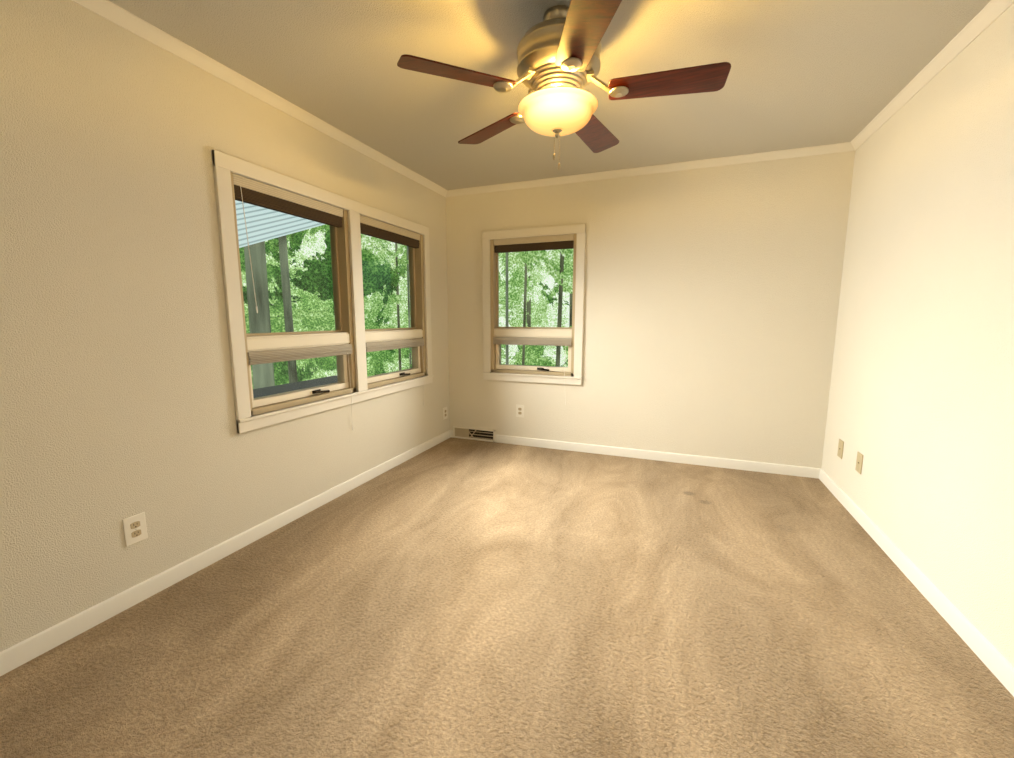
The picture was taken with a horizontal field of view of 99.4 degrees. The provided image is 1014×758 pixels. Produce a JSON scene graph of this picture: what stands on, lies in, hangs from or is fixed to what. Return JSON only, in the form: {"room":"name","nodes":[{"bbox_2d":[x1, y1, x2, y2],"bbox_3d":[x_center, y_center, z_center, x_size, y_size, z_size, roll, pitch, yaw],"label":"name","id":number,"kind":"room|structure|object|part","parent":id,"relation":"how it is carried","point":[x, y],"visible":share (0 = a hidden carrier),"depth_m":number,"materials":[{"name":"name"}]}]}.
{"room":"empty bedroom","nodes":[
{"label":"empty bedroom","id":0,"kind":"room"},
{"bbox_2d":[0,0,449,651],"bbox_3d":[-1.513,-0.300,2.210,0.160,2.440,4.985,3,9,21],"label":"wall","id":1,"kind":"structure","parent":0,"point":[116,396],"depth_m":1.81,"materials":[{"name":"beige paint"}]},
{"bbox_2d":[122,512,147,546],"bbox_3d":[-1.608,0.650,1.862,0.008,0.123,0.082,3,9,21],"label":"electrical outlet","id":2,"kind":"object","parent":1,"relation":"attached to","point":[135,528],"visible":1,"depth_m":1.86,"materials":[{"name":"white plastic"}]},
{"bbox_2d":[0,430,452,675],"bbox_3d":[-1.424,0.873,2.342,0.030,0.079,4.665,3,9,21],"label":"baseboard","id":3,"kind":"structure","parent":1,"relation":"attached to","point":[19,654],"depth_m":2.00,"materials":[{"name":"white paint"}]},
{"bbox_2d":[71,0,446,196],"bbox_3d":[-1.417,-1.479,2.005,0.046,0.048,4.665,3,9,21],"label":"crown molding","id":4,"kind":"structure","parent":1,"relation":"attached to","point":[106,9],"depth_m":2.13,"materials":[{"name":"beige wood"}]},
{"bbox_2d":[212,150,433,433],"bbox_3d":[-1.126,-0.445,3.119,0.166,1.608,1.960,3,9,21],"label":"window","id":5,"kind":"structure","parent":1,"relation":"in","point":[340,259],"depth_m":2.71,"materials":[{"name":"beige wood"}]},
{"bbox_2d":[234,185,341,227],"bbox_3d":[-1.285,-1.020,2.582,0.048,0.065,0.783,3,9,21],"label":"blind stack","id":6,"kind":"object","parent":5,"relation":"attached to","point":[253,197],"visible":0.79,"depth_m":2.51,"materials":[{"name":"brown wood"}]},
{"bbox_2d":[233,173,342,216],"bbox_3d":[-1.280,-1.079,2.572,0.052,0.054,0.791,3,9,21],"label":"blind valance","id":7,"kind":"object","parent":5,"relation":"attached to","point":[254,185],"visible":0.65,"depth_m":2.49,"materials":[{"name":"beige wood"}]},
{"bbox_3d":[-1.316,-0.041,2.733,0.069,0.308,0.785,3,9,21],"label":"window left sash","id":8,"kind":"part","parent":5,"relation":"part of","materials":[{"name":"beige wood"}]},
{"bbox_2d":[248,344,352,364],"bbox_3d":[-1.264,-0.163,2.696,0.054,0.071,0.799,3,9,21],"label":"window blind","id":9,"kind":"object","parent":5,"relation":"attached to","point":[267,356],"visible":0.85,"depth_m":2.61,"materials":[{"name":"beige fabric"}]},
{"bbox_3d":[-1.228,0.083,2.842,0.029,0.028,0.124,3,9,21],"label":"handle","id":10,"kind":"part","parent":5,"relation":"part of","materials":[{"name":"brown metal"}]},
{"bbox_2d":[366,338,424,351],"bbox_3d":[-0.920,-0.288,3.578,0.053,0.071,0.799,3,9,21],"label":"window blind","id":11,"kind":"object","parent":5,"relation":"attached to","point":[388,345],"visible":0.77,"depth_m":3.51,"materials":[{"name":"beige fabric"}]},
{"bbox_2d":[360,231,425,388],"bbox_3d":[-0.955,-0.473,3.565,0.162,1.538,0.865,3,9,21],"label":"window","id":12,"kind":"structure","parent":1,"relation":"in","point":[416,280],"depth_m":3.84,"materials":[{"name":"beige wood"}]},
{"bbox_2d":[360,223,418,247],"bbox_3d":[-0.940,-1.145,3.464,0.050,0.065,0.783,3,9,21],"label":"blind stack","id":13,"kind":"object","parent":12,"relation":"attached to","point":[372,231],"visible":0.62,"depth_m":3.40,"materials":[{"name":"brown wood"}]},
{"bbox_2d":[360,215,419,240],"bbox_3d":[-0.935,-1.204,3.454,0.052,0.054,0.791,3,9,21],"label":"blind valance","id":14,"kind":"object","parent":12,"relation":"attached to","point":[384,226],"visible":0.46,"depth_m":3.39,"materials":[{"name":"beige wood"}]},
{"bbox_3d":[-0.971,-0.166,3.615,0.069,0.308,0.785,3,9,21],"label":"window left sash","id":15,"kind":"part","parent":12,"relation":"part of","materials":[{"name":"beige wood"}]},
{"bbox_3d":[-0.883,-0.042,3.724,0.029,0.028,0.124,3,9,21],"label":"handle","id":16,"kind":"part","parent":12,"relation":"part of","materials":[{"name":"brown metal"}]},
{"bbox_3d":[-0.762,-0.031,3.931,0.021,0.560,0.015,3,9,21],"label":"cord","id":17,"kind":"part","parent":12,"relation":"part of","materials":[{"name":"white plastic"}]},
{"bbox_2d":[443,407,446,419],"bbox_3d":[-0.627,0.347,4.374,0.008,0.123,0.082,3,9,21],"label":"electrical outlet","id":18,"kind":"object","parent":1,"relation":"attached to","point":[444,412],"visible":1,"depth_m":4.36,"materials":[{"name":"white plastic"}]},
{"bbox_2d":[0,437,1013,757],"bbox_3d":[0.077,1.054,1.780,3.570,0.120,4.985,3,9,21],"label":"floor","id":19,"kind":"structure","parent":0,"point":[450,597],"depth_m":1.67,"materials":[{"name":"beige carpet"}]},
{"bbox_2d":[109,0,990,189],"bbox_3d":[0.077,-1.481,1.420,3.570,0.120,4.985,3,9,21],"label":"ceiling","id":20,"kind":"structure","parent":0,"point":[806,73],"depth_m":2.08,"materials":[{"name":"grey paint"}]},
{"bbox_2d":[397,0,730,169],"bbox_3d":[0.242,-1.174,1.787,1.237,0.591,1.243,3,9,21],"label":"ceiling fan","id":21,"kind":"object","parent":20,"relation":"hanging from","point":[558,57],"visible":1,"depth_m":1.67,"materials":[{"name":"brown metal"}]},
{"bbox_3d":[0.210,-1.083,1.790,0.328,0.092,0.328,3,9,21],"label":"bowl glass","id":22,"kind":"part","parent":21,"relation":"part of","materials":[{"name":"white glass"}]},
{"bbox_3d":[0.210,-1.300,1.759,0.340,0.334,0.340,3,9,21],"label":"motor","id":23,"kind":"part","parent":21,"relation":"part of","materials":[{"name":"silver metal"}]},
{"bbox_2d":[446,151,854,467],"bbox_3d":[0.949,-0.529,3.827,3.570,2.440,0.160,3,9,21],"label":"wall","id":24,"kind":"structure","parent":0,"point":[711,299],"depth_m":3.53,"materials":[{"name":"beige paint"}]},
{"bbox_2d":[453,426,494,441],"bbox_3d":[-0.339,0.560,4.391,0.470,0.125,0.016,3,9,21],"label":"air vent","id":25,"kind":"object","parent":24,"relation":"in","point":[479,434],"visible":1,"depth_m":4.39,"materials":[{"name":"beige metal"}]},
{"bbox_2d":[516,405,523,417],"bbox_3d":[0.126,0.312,4.177,0.082,0.123,0.008,3,9,21],"label":"electrical outlet","id":26,"kind":"object","parent":24,"relation":"attached to","point":[519,410],"visible":1,"depth_m":4.17,"materials":[{"name":"white plastic"}]},
{"bbox_2d":[482,224,585,404],"bbox_3d":[0.246,-0.579,4.065,0.980,1.608,0.166,3,9,21],"label":"window","id":27,"kind":"structure","parent":24,"relation":"in","point":[494,284],"depth_m":4.04,"materials":[{"name":"beige wood"}]},
{"bbox_2d":[493,337,571,345],"bbox_3d":[0.233,-0.356,4.060,0.774,0.071,0.056,3,9,21],"label":"window blind","id":28,"kind":"object","parent":27,"relation":"attached to","point":[533,341],"visible":0.9,"depth_m":4.04,"materials":[{"name":"beige fabric"}]},
{"bbox_3d":[0.253,-0.239,4.130,0.760,0.308,0.069,3,9,21],"label":"window back sash","id":29,"kind":"part","parent":27,"relation":"part of","materials":[{"name":"beige wood"}]},
{"bbox_2d":[494,234,573,245],"bbox_3d":[0.239,-1.274,3.947,0.766,0.054,0.052,3,9,21],"label":"blind valance","id":30,"kind":"object","parent":27,"relation":"attached to","point":[551,238],"visible":0.75,"depth_m":3.92,"materials":[{"name":"beige wood"}]},
{"bbox_2d":[495,240,573,252],"bbox_3d":[0.241,-1.216,3.962,0.758,0.065,0.049,3,9,21],"label":"blind stack","id":31,"kind":"object","parent":27,"relation":"attached to","point":[556,245],"visible":0.92,"depth_m":3.94,"materials":[{"name":"brown wood"}]},
{"bbox_3d":[0.257,-0.696,4.075,0.760,1.160,0.019,3,9,21],"label":"glass","id":32,"kind":"part","parent":27,"relation":"part of","materials":[{"name":"clear glass"}]},
{"bbox_3d":[0.342,-0.090,4.064,0.124,0.028,0.029,3,9,21],"label":"handle","id":33,"kind":"part","parent":27,"relation":"part of","materials":[{"name":"brown metal"}]},
{"bbox_3d":[0.536,-0.034,3.954,0.015,0.560,0.021,3,9,21],"label":"cord","id":34,"kind":"part","parent":27,"relation":"part of","materials":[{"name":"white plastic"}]},
{"bbox_2d":[447,142,846,196],"bbox_3d":[0.907,-1.700,3.566,3.120,0.048,0.046,3,9,21],"label":"crown molding","id":35,"kind":"structure","parent":24,"relation":"attached to","point":[838,147],"depth_m":3.43,"materials":[{"name":"beige wood"}]},
{"bbox_2d":[495,434,815,477],"bbox_3d":[1.140,0.663,3.827,2.694,0.079,0.013,3,9,21],"label":"baseboard","id":36,"kind":"structure","parent":24,"relation":"attached to","point":[810,472],"depth_m":3.73,"materials":[{"name":"white paint"}]},
{"bbox_2d":[821,3,1013,666],"bbox_3d":[1.667,-0.127,0.989,0.160,2.440,4.985,3,9,21],"label":"wall","id":37,"kind":"structure","parent":0,"point":[920,415],"depth_m":1.93,"materials":[{"name":"beige paint"}]},
{"bbox_2d":[837,439,843,458],"bbox_3d":[2.305,0.482,2.973,0.008,0.123,0.082,3,9,21],"label":"electrical outlet","id":38,"kind":"object","parent":37,"relation":"attached to","point":[840,448],"visible":1,"depth_m":2.96,"materials":[{"name":"beige plastic"}]},
{"bbox_2d":[855,452,862,473],"bbox_3d":[2.187,0.520,2.671,0.008,0.123,0.082,3,9,21],"label":"electrical outlet","id":39,"kind":"object","parent":37,"relation":"attached to","point":[859,463],"visible":1,"depth_m":2.66,"materials":[{"name":"beige plastic"}]},
{"bbox_2d":[816,468,1013,696],"bbox_3d":[1.586,1.037,1.186,0.013,0.079,4.665,3,9,21],"label":"baseboard","id":40,"kind":"structure","parent":37,"relation":"attached to","point":[992,658],"depth_m":1.85,"materials":[{"name":"white paint"}]},
{"bbox_2d":[847,0,1013,151],"bbox_3d":[1.570,-1.317,0.858,0.046,0.048,4.665,3,9,21],"label":"crown molding","id":41,"kind":"structure","parent":37,"relation":"attached to","point":[983,19],"depth_m":2.02,"materials":[{"name":"beige wood"}]},
{"label":"outside","id":42,"kind":"structure","parent":0,"visible":0},
{"bbox_3d":[-2.929,7.559,6.046,39.250,0.200,44.665,3,9,21],"label":"ground","id":43,"kind":"structure","parent":42,"visible":0},
{"bbox_2d":[244,235,508,388],"bbox_3d":[-2.250,-4.051,8.870,4.462,22.003,7.721,3,9,21],"label":"trees","id":44,"kind":"object","parent":43,"relation":"on","point":[261,290],"depth_m":5.72,"materials":[{"name":"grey plant"}]},
{"bbox_2d":[239,224,572,388],"bbox_3d":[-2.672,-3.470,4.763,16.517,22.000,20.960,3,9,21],"label":"foliage","id":45,"kind":"object","parent":43,"relation":"on","point":[514,268],"depth_m":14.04,"materials":[{"name":"green plant"}]},
{"bbox_2d":[395,243,572,369],"bbox_3d":[-2.911,-5.160,16.685,12.668,22.003,6.499,3,9,21],"label":"trees","id":46,"kind":"object","parent":43,"relation":"on","point":[559,323],"depth_m":13.41,"materials":[{"name":"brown plant"}]},
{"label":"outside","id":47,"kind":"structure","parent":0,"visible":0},
{"bbox_2d":[235,200,324,247],"bbox_3d":[-1.685,-1.871,3.103,0.040,4.701,8.000,3,9,21],"label":"soffit","id":48,"kind":"structure","parent":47,"point":[266,219],"depth_m":3.05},
{"bbox_2d":[253,375,337,397],"bbox_3d":[-1.586,0.253,2.921,0.370,0.345,1.580,3,9,21],"label":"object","id":49,"kind":"structure","parent":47,"point":[290,386],"depth_m":3.10,"materials":[{"name":"grey"}]}
]}

